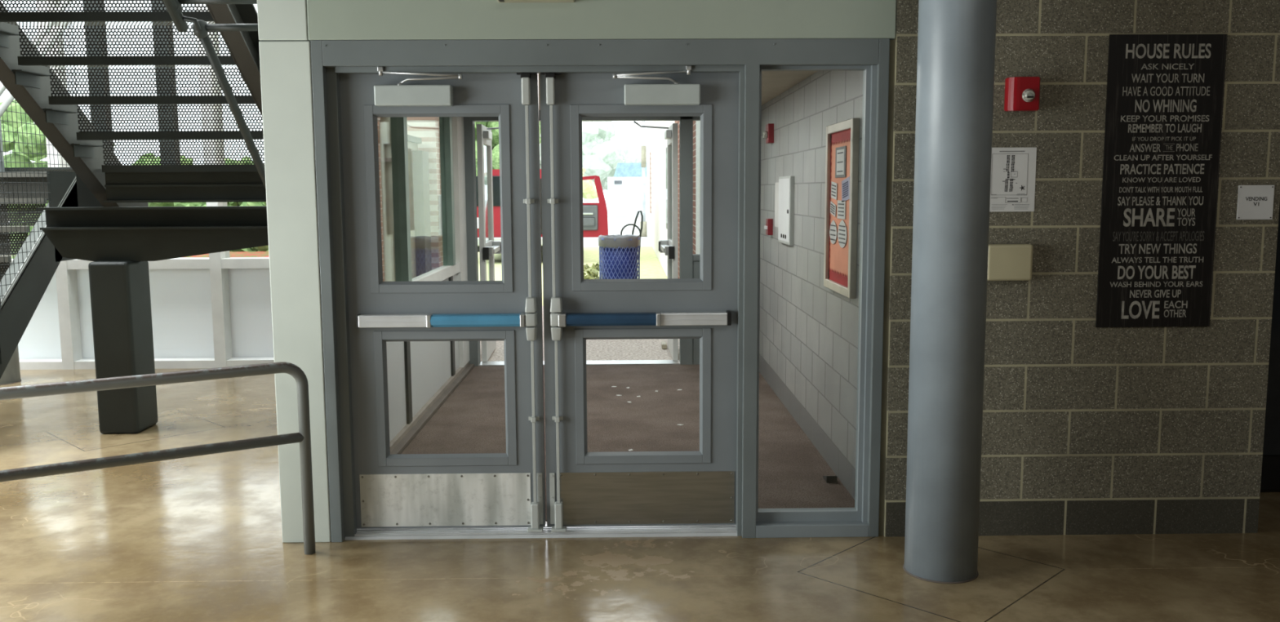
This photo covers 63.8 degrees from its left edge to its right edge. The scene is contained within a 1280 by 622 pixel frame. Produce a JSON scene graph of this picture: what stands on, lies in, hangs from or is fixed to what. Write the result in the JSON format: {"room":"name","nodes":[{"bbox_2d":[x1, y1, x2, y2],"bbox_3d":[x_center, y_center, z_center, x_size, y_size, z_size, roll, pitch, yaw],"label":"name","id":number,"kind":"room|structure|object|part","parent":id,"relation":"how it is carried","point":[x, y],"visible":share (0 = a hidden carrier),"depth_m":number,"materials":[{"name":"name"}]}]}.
{"room":"school entrance lobby","nodes":[
{"label":"school entrance lobby","id":0,"kind":"room"},
{"bbox_2d":[11,0,274,369],"bbox_3d":[-6.099,-2.715,8.793,6.100,6.500,0.212,0,7,-1],"label":"wall","id":1,"kind":"structure","parent":0,"point":[214,311],"depth_m":9.17,"materials":[{"name":"white paint"}]},
{"bbox_3d":[-5.726,0.029,9.183,1.240,0.815,0.020,0,7,-1],"label":"infill panel","id":2,"kind":"part","parent":1,"relation":"part of","materials":[{"name":"white"}]},
{"bbox_3d":[-4.386,0.019,9.202,1.240,0.815,0.020,0,7,-1],"label":"infill panel","id":3,"kind":"part","parent":1,"relation":"part of","materials":[{"name":"white"}]},
{"bbox_3d":[-3.376,0.012,9.217,0.580,0.815,0.020,0,7,-1],"label":"infill panel","id":4,"kind":"part","parent":1,"relation":"part of","materials":[{"name":"white"}]},
{"bbox_2d":[257,0,474,542],"bbox_3d":[-1.532,-1.721,6.565,0.214,5.000,4.600,0,7,-1],"label":"wall","id":5,"kind":"structure","parent":0,"point":[286,66],"depth_m":4.49,"materials":[{"name":"paint"}]},
{"bbox_3d":[-1.518,0.303,6.753,0.020,0.815,3.900,0,7,-1],"label":"panel","id":6,"kind":"part","parent":5,"relation":"part of","materials":[{"name":"white"}]},
{"bbox_3d":[-1.513,0.721,6.943,0.070,0.060,4.340,0,7,-1],"label":"rail","id":7,"kind":"part","parent":5,"relation":"part of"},
{"bbox_2d":[463,110,702,366],"bbox_3d":[-0.293,-0.629,9.059,2.590,2.235,0.140,0,7,-1],"label":"door frame","id":8,"kind":"structure","parent":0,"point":[689,262],"depth_m":8.96,"materials":[{"name":"grey paint"}]},
{"bbox_2d":[476,124,501,361],"bbox_3d":[-1.251,-0.648,9.549,0.390,2.128,0.943,-1,7,-3],"label":"door","id":9,"kind":"structure","parent":8,"relation":"attached to","point":[488,248],"depth_m":9.23,"materials":[{"name":"white metal"}]},
{"bbox_3d":[-1.184,-1.641,9.120,0.405,0.056,0.094,5,8,36],"label":"closer arm","id":10,"kind":"part","parent":9,"relation":"part of","materials":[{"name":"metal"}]},
{"bbox_2d":[633,120,678,360],"bbox_3d":[0.131,-0.657,9.562,0.390,2.128,0.943,0,7,-2],"label":"door","id":11,"kind":"structure","parent":8,"relation":"attached to","point":[669,246],"depth_m":9.20,"materials":[{"name":"white metal"}]},
{"bbox_3d":[0.077,-1.649,9.128,0.405,0.056,0.094,-6,9,-40],"label":"closer arm","id":12,"kind":"part","parent":11,"relation":"part of","materials":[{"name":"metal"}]},
{"bbox_3d":[0.302,-0.653,9.594,0.045,2.110,0.890,0,7,-2],"label":"frame","id":13,"kind":"part","parent":11,"relation":"part of","materials":[{"name":"white metal"}]},
{"bbox_2d":[400,364,854,521],"bbox_3d":[-0.193,0.736,6.986,2.470,0.008,4.300,0,7,-1],"label":"floor","id":14,"kind":"structure","parent":0,"point":[792,470],"depth_m":6.75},
{"bbox_2d":[822,475,837,483],"bbox_3d":[1.013,0.884,5.481,0.055,0.037,0.100,0,7,-1],"label":"wedge","id":15,"kind":"object","parent":14,"relation":"on","point":[828,479],"visible":1,"depth_m":5.43,"materials":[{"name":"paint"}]},
{"bbox_2d":[0,368,1279,621],"bbox_3d":[-1.027,1.425,2.487,16.000,0.300,13.750,0,7,-1],"label":"floor","id":16,"kind":"structure","parent":0,"point":[193,539],"depth_m":4.30,"materials":[{"name":"concrete"}]},
{"bbox_2d":[0,117,21,385],"bbox_3d":[-5.304,-2.639,8.110,0.310,6.500,0.310,0,7,-1],"label":"round column","id":17,"kind":"structure","parent":16,"relation":"on","point":[11,374],"depth_m":8.41,"materials":[{"name":"grey paint"}]},
{"bbox_2d":[0,0,268,433],"bbox_3d":[-3.684,-1.402,5.660,3.740,4.601,5.624,0,7,-1],"label":"staircase","id":18,"kind":"structure","parent":16,"relation":"on","point":[97,210],"depth_m":6.54,"materials":[{"name":"grey metal"}]},
{"bbox_3d":[-4.050,-0.435,6.415,0.040,1.544,0.040,0,7,-1],"label":"guard post","id":19,"kind":"part","parent":18,"relation":"part of","materials":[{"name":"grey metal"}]},
{"bbox_3d":[-4.060,-1.423,6.611,0.044,1.516,1.726,0,7,-1],"label":"guard rail","id":20,"kind":"part","parent":18,"relation":"part of","materials":[{"name":"black metal"}]},
{"bbox_3d":[-4.389,-2.461,8.266,0.120,3.100,0.100,0,7,-1],"label":"guard post","id":21,"kind":"part","parent":18,"relation":"part of","materials":[{"name":"grey metal"}]},
{"bbox_3d":[-3.376,0.225,6.730,0.255,1.115,0.310,0,7,-1],"label":"support post","id":22,"kind":"part","parent":18,"relation":"part of","materials":[{"name":"grey metal"}]},
{"bbox_3d":[-3.850,-2.464,8.274,0.120,3.100,0.100,0,7,-1],"label":"guard post","id":23,"kind":"part","parent":18,"relation":"part of","materials":[{"name":"grey metal"}]},
{"bbox_2d":[0,361,315,555],"bbox_3d":[-2.861,0.741,3.486,3.446,0.843,0.047,-5,8,-32],"label":"guard rail","id":24,"kind":"object","parent":16,"relation":"on","point":[303,437],"visible":1,"depth_m":4.11,"materials":[{"name":"grey metal"}]},
{"bbox_3d":[-2.861,0.650,3.476,3.400,0.043,0.043,-5,8,-32],"label":"rail","id":25,"kind":"part","parent":24,"relation":"part of","materials":[{"name":"grey metal"}]},
{"bbox_2d":[344,521,737,540],"bbox_3d":[-0.436,0.996,4.732,1.778,0.020,0.232,0,7,-1],"label":"threshold strip","id":26,"kind":"object","parent":16,"relation":"on","point":[426,533],"visible":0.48,"depth_m":4.64,"materials":[{"name":"metal"}]},
{"bbox_2d":[478,360,679,366],"bbox_3d":[-0.538,0.470,9.215,1.790,0.018,0.200,0,7,-1],"label":"threshold strip","id":27,"kind":"object","parent":16,"relation":"on","point":[606,362],"visible":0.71,"depth_m":9.18,"materials":[{"name":"metal"}]},
{"bbox_2d":[902,0,996,583],"bbox_3d":[1.217,-1.076,3.954,0.297,4.300,0.297,0,7,-1],"label":"round column","id":28,"kind":"structure","parent":16,"relation":"on","point":[957,38],"depth_m":3.96,"materials":[{"name":"grey metal"}]},
{"bbox_2d":[1260,204,1279,492],"bbox_3d":[3.294,-0.024,5.495,0.850,1.830,0.770,0,7,-1],"label":"vending machine","id":29,"kind":"object","parent":16,"relation":"on","point":[1270,473],"visible":0.12,"depth_m":5.17,"materials":[{"name":"black plastic"}]},
{"bbox_2d":[538,71,817,110],"bbox_3d":[-0.166,-1.595,6.777,2.790,0.215,4.550,0,7,-1],"label":"ceiling","id":30,"kind":"structure","parent":0,"point":[774,83],"depth_m":6.57,"materials":[{"name":"beige paint"}]},
{"bbox_2d":[306,0,1279,537],"bbox_3d":[0.686,-1.480,4.422,4.168,5.000,0.220,0,7,-1],"label":"wall","id":31,"kind":"structure","parent":0,"point":[1087,428],"depth_m":4.49,"materials":[{"name":"brick"}]},
{"bbox_2d":[338,66,546,532],"bbox_3d":[-0.883,-0.024,4.522,0.892,2.051,0.144,0,7,-1],"label":"door","id":32,"kind":"structure","parent":31,"relation":"in","point":[508,489],"depth_m":4.55,"materials":[{"name":"grey paint"}]},
{"bbox_3d":[-0.895,-0.980,4.372,0.293,0.043,0.023,1,7,11],"label":"closer arm","id":33,"kind":"part","parent":32,"relation":"part of","materials":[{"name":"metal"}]},
{"bbox_3d":[-0.879,0.855,4.651,0.768,0.244,0.002,0,7,-1],"label":"kick plate","id":34,"kind":"part","parent":32,"relation":"part of","materials":[{"name":"silver metal"}]},
{"bbox_3d":[-0.486,-0.472,4.480,0.013,0.835,0.012,0,7,-1],"label":"rod","id":35,"kind":"part","parent":32,"relation":"part of","materials":[{"name":"silver paint"}]},
{"bbox_3d":[-0.475,0.504,4.595,0.013,0.750,0.012,0,7,-1],"label":"rod","id":36,"kind":"part","parent":32,"relation":"part of","materials":[{"name":"silver paint"}]},
{"bbox_3d":[-0.453,0.850,4.655,0.024,0.238,0.007,0,7,-1],"label":"edge plate","id":37,"kind":"part","parent":32,"relation":"part of","materials":[{"name":"silver paint"}]},
{"bbox_2d":[497,0,575,2],"bbox_3d":[-0.434,-1.398,4.272,0.324,0.218,0.066,0,7,-1],"label":"fitting","id":38,"kind":"object","parent":31,"relation":"attached to","point":[499,1],"visible":1,"depth_m":4.28,"materials":[{"name":"beige plastic"}]},
{"bbox_2d":[258,38,893,41],"bbox_3d":[-0.263,-1.157,4.439,2.679,0.007,0.194,0,7,-1],"label":"trim","id":39,"kind":"structure","parent":31,"relation":"attached to","point":[792,38],"depth_m":4.34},
{"bbox_2d":[310,38,889,542],"bbox_3d":[-0.159,-0.071,4.543,2.444,2.182,0.163,0,7,-1],"label":"door frame","id":40,"kind":"structure","parent":31,"relation":"attached to","point":[330,59],"depth_m":4.41,"materials":[{"name":"grey paint"}]},
{"bbox_2d":[539,65,738,532],"bbox_3d":[0.019,-0.030,4.535,0.892,2.051,0.144,0,7,-1],"label":"door","id":41,"kind":"structure","parent":31,"relation":"in","point":[584,488],"depth_m":4.56,"materials":[{"name":"grey paint"}]},
{"bbox_3d":[-0.396,0.850,4.656,0.023,0.238,0.007,0,7,-1],"label":"edge plate","id":42,"kind":"part","parent":41,"relation":"part of","materials":[{"name":"silver paint"}]},
{"bbox_3d":[-0.380,-0.472,4.482,0.013,0.835,0.012,0,7,-1],"label":"rod","id":43,"kind":"part","parent":41,"relation":"part of","materials":[{"name":"silver paint"}]},
{"bbox_3d":[-0.369,0.503,4.597,0.013,0.750,0.012,0,7,-1],"label":"rod","id":44,"kind":"part","parent":41,"relation":"part of","materials":[{"name":"silver paint"}]},
{"bbox_3d":[0.027,-0.986,4.386,0.291,0.043,0.023,-2,7,-13],"label":"closer arm","id":45,"kind":"part","parent":41,"relation":"part of","materials":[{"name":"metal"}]},
{"bbox_3d":[0.030,0.849,4.665,0.798,0.244,0.002,0,7,-1],"label":"kick plate","id":46,"kind":"part","parent":41,"relation":"part of","materials":[{"name":"silver metal"}]},
{"bbox_2d":[755,65,876,537],"bbox_3d":[0.766,-0.025,4.564,0.506,2.076,0.160,0,7,-1],"label":"window","id":47,"kind":"structure","parent":31,"relation":"in","point":[804,522],"depth_m":4.58,"materials":[{"name":"grey paint"}]},
{"bbox_2d":[878,38,895,536],"bbox_3d":[1.077,-0.084,4.563,0.026,2.190,0.138,0,7,-1],"label":"trim","id":48,"kind":"structure","parent":31,"relation":"attached to","point":[892,42],"depth_m":4.49,"materials":[{"name":"grey metal"}]},
{"bbox_2d":[986,244,1032,280],"bbox_3d":[1.594,-0.210,4.453,0.203,0.157,0.047,0,7,-1],"label":"box","id":49,"kind":"object","parent":31,"relation":"attached to","point":[1006,262],"visible":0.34,"depth_m":4.43,"materials":[{"name":"beige plastic"}]},
{"bbox_2d":[989,147,1036,211],"bbox_3d":[1.595,-0.566,4.432,0.219,0.274,0.002,0,7,-1],"label":"notice","id":50,"kind":"object","parent":31,"relation":"attached to","point":[1013,170],"visible":0.96,"depth_m":4.43,"materials":[{"name":"white paper"}]},
{"bbox_2d":[1004,76,1040,111],"bbox_3d":[1.625,-0.919,4.355,0.135,0.140,0.078,0,7,-1],"label":"fire alarm","id":51,"kind":"object","parent":31,"relation":"attached to","point":[1021,93],"visible":1,"depth_m":4.34,"materials":[{"name":"red plastic"}]},
{"bbox_2d":[1095,34,1226,327],"bbox_3d":[2.248,-0.553,4.440,0.501,1.253,0.009,0,7,-1],"label":"poster","id":52,"kind":"object","parent":31,"relation":"attached to","point":[1165,95],"visible":1,"depth_m":4.43,"materials":[{"name":"black wood"}]},
{"bbox_2d":[1236,185,1274,219],"bbox_3d":[2.669,-0.471,4.458,0.155,0.148,0.007,0,7,-1],"label":"room sign","id":53,"kind":"object","parent":31,"relation":"attached to","point":[1254,202],"visible":1,"depth_m":4.46,"materials":[{"name":"white plastic"}]},
{"bbox_2d":[759,70,863,499],"bbox_3d":[1.134,-0.568,6.918,0.200,2.600,4.550,0,7,-1],"label":"wall","id":54,"kind":"structure","parent":0,"point":[808,330],"depth_m":6.33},
{"bbox_2d":[762,123,773,143],"bbox_3d":[0.978,-1.356,7.860,0.077,0.145,0.130,0,7,-1],"label":"fire alarm","id":55,"kind":"object","parent":54,"relation":"attached to","point":[768,135],"visible":1,"depth_m":7.80,"materials":[{"name":"red plastic"}]},
{"bbox_2d":[764,218,773,235],"bbox_3d":[0.992,-0.649,7.934,0.057,0.125,0.110,0,7,-1],"label":"station","id":56,"kind":"object","parent":54,"relation":"attached to","point":[768,227],"visible":1,"depth_m":7.88,"materials":[{"name":"red plastic"}]},
{"bbox_2d":[774,182,778,226],"bbox_3d":[1.021,-0.785,7.611,0.002,0.330,0.300,0,7,-1],"label":"notice","id":57,"kind":"object","parent":54,"relation":"attached to","point":[776,186],"visible":0.64,"depth_m":7.67,"materials":[{"name":"white paper"}]},
{"bbox_2d":[777,176,794,245],"bbox_3d":[1.013,-0.703,7.157,0.038,0.464,0.520,0,7,-1],"label":"panel","id":58,"kind":"object","parent":54,"relation":"attached to","point":[786,184],"visible":1,"depth_m":7.03,"materials":[{"name":"silver paint"}]},
{"bbox_2d":[823,118,859,298],"bbox_3d":[1.041,-0.535,5.340,0.034,0.877,0.660,0,7,-1],"label":"bulletin board","id":59,"kind":"object","parent":54,"relation":"attached to","point":[840,264],"visible":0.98,"depth_m":5.25,"materials":[{"name":"red paper"}]},
{"bbox_2d":[829,220,836,244],"bbox_3d":[1.037,-0.424,5.524,0.004,0.128,0.194,0,7,-1],"label":"paper","id":60,"kind":"object","parent":59,"relation":"attached to","point":[833,231],"visible":1,"depth_m":5.52,"materials":[{"name":"grey paper"}]},
{"bbox_2d":[830,200,835,217],"bbox_3d":[1.036,-0.548,5.524,0.004,0.084,0.150,0,7,-1],"label":"paper","id":61,"kind":"object","parent":59,"relation":"attached to","point":[833,206],"visible":1,"depth_m":5.51,"materials":[{"name":"grey paper"}]},
{"bbox_2d":[831,181,837,199],"bbox_3d":[1.036,-0.644,5.493,0.004,0.098,0.155,0,7,-1],"label":"paper","id":62,"kind":"object","parent":59,"relation":"attached to","point":[833,185],"visible":1,"depth_m":5.49,"materials":[{"name":"grey paper"}]},
{"bbox_3d":[1.042,-0.535,5.340,0.001,0.787,0.570,0,7,-1],"label":"border trim","id":63,"kind":"part","parent":59,"relation":"part of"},
{"bbox_2d":[835,146,846,177],"bbox_3d":[1.037,-0.770,5.323,0.004,0.157,0.251,0,7,-1],"label":"paper","id":64,"kind":"object","parent":59,"relation":"attached to","point":[840,159],"visible":1,"depth_m":5.32,"materials":[{"name":"grey paper"}]},
{"bbox_2d":[836,200,845,219],"bbox_3d":[1.039,-0.523,5.312,0.004,0.094,0.194,0,7,-1],"label":"paper","id":65,"kind":"object","parent":59,"relation":"attached to","point":[841,204],"visible":1,"depth_m":5.30,"materials":[{"name":"grey paper"}]},
{"bbox_2d":[837,219,847,248],"bbox_3d":[1.040,-0.397,5.295,0.004,0.144,0.223,0,7,-1],"label":"paper","id":66,"kind":"object","parent":59,"relation":"attached to","point":[842,233],"visible":1,"depth_m":5.28,"materials":[{"name":"grey paper"}]},
{"bbox_2d":[841,176,849,200],"bbox_3d":[1.040,-0.614,5.204,0.004,0.131,0.194,0,7,-1],"label":"paper","id":67,"kind":"object","parent":59,"relation":"attached to","point":[845,183],"visible":0.99,"depth_m":5.19,"materials":[{"name":"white paper"}]},
{"bbox_3d":[-2.286,-2.477,6.605,1.558,6.500,4.440,0,7,-1],"label":"wall","id":68,"kind":"structure","parent":0,"visible":0},
{"bbox_2d":[162,0,257,32],"bbox_3d":[-1.877,-1.558,4.252,0.455,0.680,0.813,0,7,-1],"label":"handrail","id":69,"kind":"object","parent":68,"relation":"attached to","point":[174,7],"visible":0.94,"depth_m":4.58,"materials":[{"name":"grey metal"}]},
{"bbox_2d":[192,19,266,189],"bbox_3d":[-1.931,-1.001,5.364,0.380,0.866,0.970,0,7,-1],"label":"handrail","id":70,"kind":"object","parent":68,"relation":"attached to","point":[202,33],"visible":0.76,"depth_m":5.10,"materials":[{"name":"grey metal"}]},
{"label":"outside","id":71,"kind":"structure","parent":0,"visible":0},
{"bbox_2d":[11,246,667,306],"bbox_3d":[-0.318,-0.829,21.190,80.000,0.194,14.600,0,7,-1],"label":"lawn","id":72,"kind":"structure","parent":71,"point":[651,268],"depth_m":21.95,"materials":[{"name":"green plant"}]},
{"bbox_2d":[0,99,48,224],"bbox_3d":[-9.629,-1.638,15.167,3.330,2.906,1.979,0,7,-1],"label":"shrub","id":73,"kind":"object","parent":72,"relation":"on","point":[13,104],"visible":0.04,"depth_m":14.73,"materials":[{"name":"green plant"}]},
{"bbox_2d":[406,116,443,270],"bbox_3d":[-2.896,-1.979,14.368,0.560,3.700,2.300,0,7,-1],"label":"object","id":74,"kind":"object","parent":72,"relation":"on","point":[426,128],"visible":0.02,"depth_m":13.30,"materials":[{"name":"white"}]},
{"bbox_2d":[438,195,442,235],"bbox_3d":[-2.508,-1.282,13.650,0.235,0.520,0.600,0,7,-1],"label":"utility box","id":75,"kind":"object","parent":74,"relation":"attached to","point":[440,230],"visible":0.19,"depth_m":13.39,"materials":[{"name":"white metal"}]},
{"bbox_2d":[438,229,442,235],"bbox_3d":[-2.507,-1.059,13.677,0.235,0.070,0.600,0,7,-1],"label":"shelf","id":76,"kind":"object","parent":75,"relation":"attached to","point":[440,231],"depth_m":13.38,"materials":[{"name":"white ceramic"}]},
{"bbox_2d":[475,168,608,260],"bbox_3d":[-2.160,-2.303,24.351,2.890,2.000,5.120,0,7,-1],"label":"van","id":77,"kind":"object","parent":72,"relation":"on","point":[595,224],"visible":0.22,"depth_m":21.89,"materials":[{"name":"paint"}]},
{"bbox_3d":[-1.114,-2.228,21.919,0.870,1.310,0.060,0,7,-1],"label":"door","id":78,"kind":"part","parent":77,"relation":"part of","materials":[{"name":"red paint"}]},
{"bbox_2d":[583,262,601,279],"bbox_3d":[-0.715,-0.458,14.990,0.378,0.511,0.255,0,7,-1],"label":"shrub","id":79,"kind":"object","parent":72,"relation":"on","point":[592,272],"visible":0.41,"depth_m":14.94,"materials":[{"name":"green plant"}]},
{"bbox_2d":[598,234,640,279],"bbox_3d":[-0.291,-0.625,14.669,0.602,0.913,0.600,0,7,-1],"label":"trash bin","id":80,"kind":"object","parent":72,"relation":"on","point":[619,257],"visible":0.74,"depth_m":14.43,"materials":[{"name":"blue"}]},
{"bbox_2d":[620,210,643,248],"bbox_3d":[-0.186,-1.740,23.412,0.522,1.085,0.104,0,7,-1],"label":"bicycle rack","id":81,"kind":"object","parent":72,"relation":"on","point":[640,211],"visible":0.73,"depth_m":23.37,"materials":[{"name":"grey metal"}]},
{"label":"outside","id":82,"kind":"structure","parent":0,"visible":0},
{"bbox_2d":[480,306,679,361],"bbox_3d":[-0.170,0.294,11.632,60.000,0.198,4.650,0,7,-1],"label":"pavement","id":83,"kind":"structure","parent":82,"point":[628,348],"depth_m":10.02,"materials":[{"name":"concrete"}]},
{"bbox_2d":[0,120,115,258],"bbox_3d":[-7.709,-1.204,13.294,2.336,2.461,1.385,0,7,-1],"label":"shrub","id":84,"kind":"object","parent":83,"relation":"on","point":[42,146],"visible":0.05,"depth_m":12.98,"materials":[{"name":"green plant"}]},
{"bbox_2d":[132,153,268,251],"bbox_3d":[-5.543,-0.960,12.912,2.005,2.044,1.145,0,7,-1],"label":"shrub","id":85,"kind":"object","parent":83,"relation":"on","point":[150,204],"visible":0.02,"depth_m":12.55,"materials":[{"name":"green plant"}]},
{"bbox_2d":[180,251,269,257],"bbox_3d":[-4.063,-0.158,10.939,1.400,0.902,1.000,0,7,-1],"label":"flower bed","id":86,"kind":"object","parent":83,"relation":"on","point":[233,254],"visible":0.03,"depth_m":10.68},
{"bbox_2d":[185,201,268,251],"bbox_3d":[-4.560,-0.677,11.985,1.491,1.689,1.011,0,7,-1],"label":"shrub","id":87,"kind":"object","parent":83,"relation":"on","point":[264,248],"visible":0.03,"depth_m":11.62,"materials":[{"name":"green plant"}]},
{"bbox_2d":[377,117,384,281],"bbox_3d":[-2.977,-1.817,10.433,0.480,4.300,2.550,0,7,-1],"label":"brick wing","id":88,"kind":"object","parent":83,"relation":"on","point":[378,118],"visible":0.02,"depth_m":11.00},
{"bbox_2d":[377,117,395,281],"bbox_3d":[-2.678,-1.474,10.926,0.182,3.500,0.200,0,7,-1],"label":"drain pipe","id":89,"kind":"object","parent":88,"relation":"attached to","point":[384,129],"visible":0.39,"depth_m":10.89,"materials":[{"name":"beige plastic"}]},
{"bbox_2d":[407,134,431,278],"bbox_3d":[-2.994,-1.027,12.616,0.600,2.220,1.300,0,7,-1],"label":"window","id":90,"kind":"structure","parent":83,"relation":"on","point":[418,160],"depth_m":12.85,"materials":[{"name":"beige plastic"}]},
{"bbox_2d":[661,341,666,349],"bbox_3d":[0.237,0.338,10.158,0.050,0.050,0.200,0,7,-1],"label":"block","id":91,"kind":"object","parent":83,"relation":"on","point":[664,344],"visible":1,"depth_m":10.06,"materials":[{"name":"beige plastic"}]},
{"bbox_2d":[646,120,700,278],"bbox_3d":[0.542,-3.006,21.652,0.355,4.000,25.200,0,7,-1],"label":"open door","id":92,"kind":"structure","parent":83,"relation":"on","point":[656,144],"depth_m":20.90,"materials":[{"name":"white brick"}]},
{"bbox_2d":[640,120,647,236],"bbox_3d":[0.123,-4.489,34.260,0.266,4.000,0.280,0,7,-1],"label":"downspout","id":93,"kind":"object","parent":92,"relation":"attached to","point":[643,148],"visible":0.78,"depth_m":34.22,"materials":[{"name":"beige plastic"}]},
{"bbox_3d":[0.579,-1.038,9.649,0.007,1.000,0.380,0,7,-1],"label":"pane","id":94,"kind":"part","parent":92,"relation":"part of","materials":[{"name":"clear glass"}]},
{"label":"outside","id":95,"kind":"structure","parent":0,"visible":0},
{"bbox_2d":[8,200,651,246],"bbox_3d":[-1.483,-9.630,95.965,240.000,0.192,136.000,0,7,-1],"label":"car park","id":96,"kind":"structure","parent":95,"point":[615,224],"depth_m":42.24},
{"bbox_2d":[475,121,540,176],"bbox_3d":[-8.150,-8.296,55.626,5.950,6.661,6.719,0,7,-1],"label":"tree","id":97,"kind":"object","parent":96,"relation":"on","point":[495,153],"visible":0.11,"depth_m":53.78,"materials":[{"name":"green plant"}]},
{"bbox_2d":[539,120,628,190],"bbox_3d":[-4.175,-9.976,69.898,7.397,6.617,6.270,3,7,26],"label":"tree","id":98,"kind":"object","parent":96,"relation":"on","point":[601,155],"visible":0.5,"depth_m":66.81,"materials":[{"name":"green plant"}]},
{"bbox_2d":[582,167,597,199],"bbox_3d":[-3.724,-6.311,53.993,3.171,3.054,2.883,0,7,-1],"label":"tree","id":99,"kind":"object","parent":96,"relation":"on","point":[589,192],"visible":0.07,"depth_m":53.14,"materials":[{"name":"yellow plant"}]},
{"bbox_2d":[594,140,639,190],"bbox_3d":[-2.546,-10.468,79.487,5.062,5.334,5.335,-3,7,-24],"label":"tree","id":100,"kind":"object","parent":96,"relation":"on","point":[631,157],"visible":0.07,"depth_m":78.00,"materials":[{"name":"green plant"}]},
{"bbox_2d":[607,163,647,217],"bbox_3d":[-0.554,-7.211,61.250,2.700,3.100,3.540,0,7,-1],"label":"building","id":101,"kind":"structure","parent":96,"relation":"on","point":[624,189],"depth_m":59.54,"materials":[{"name":"white paint"}]},
{"bbox_2d":[630,147,640,163],"bbox_3d":[-0.494,-11.415,87.799,4.888,5.249,4.449,0,7,-1],"label":"tree","id":102,"kind":"object","parent":96,"relation":"on","point":[637,152],"visible":0.02,"depth_m":87.07,"materials":[{"name":"green plant"}]}
]}

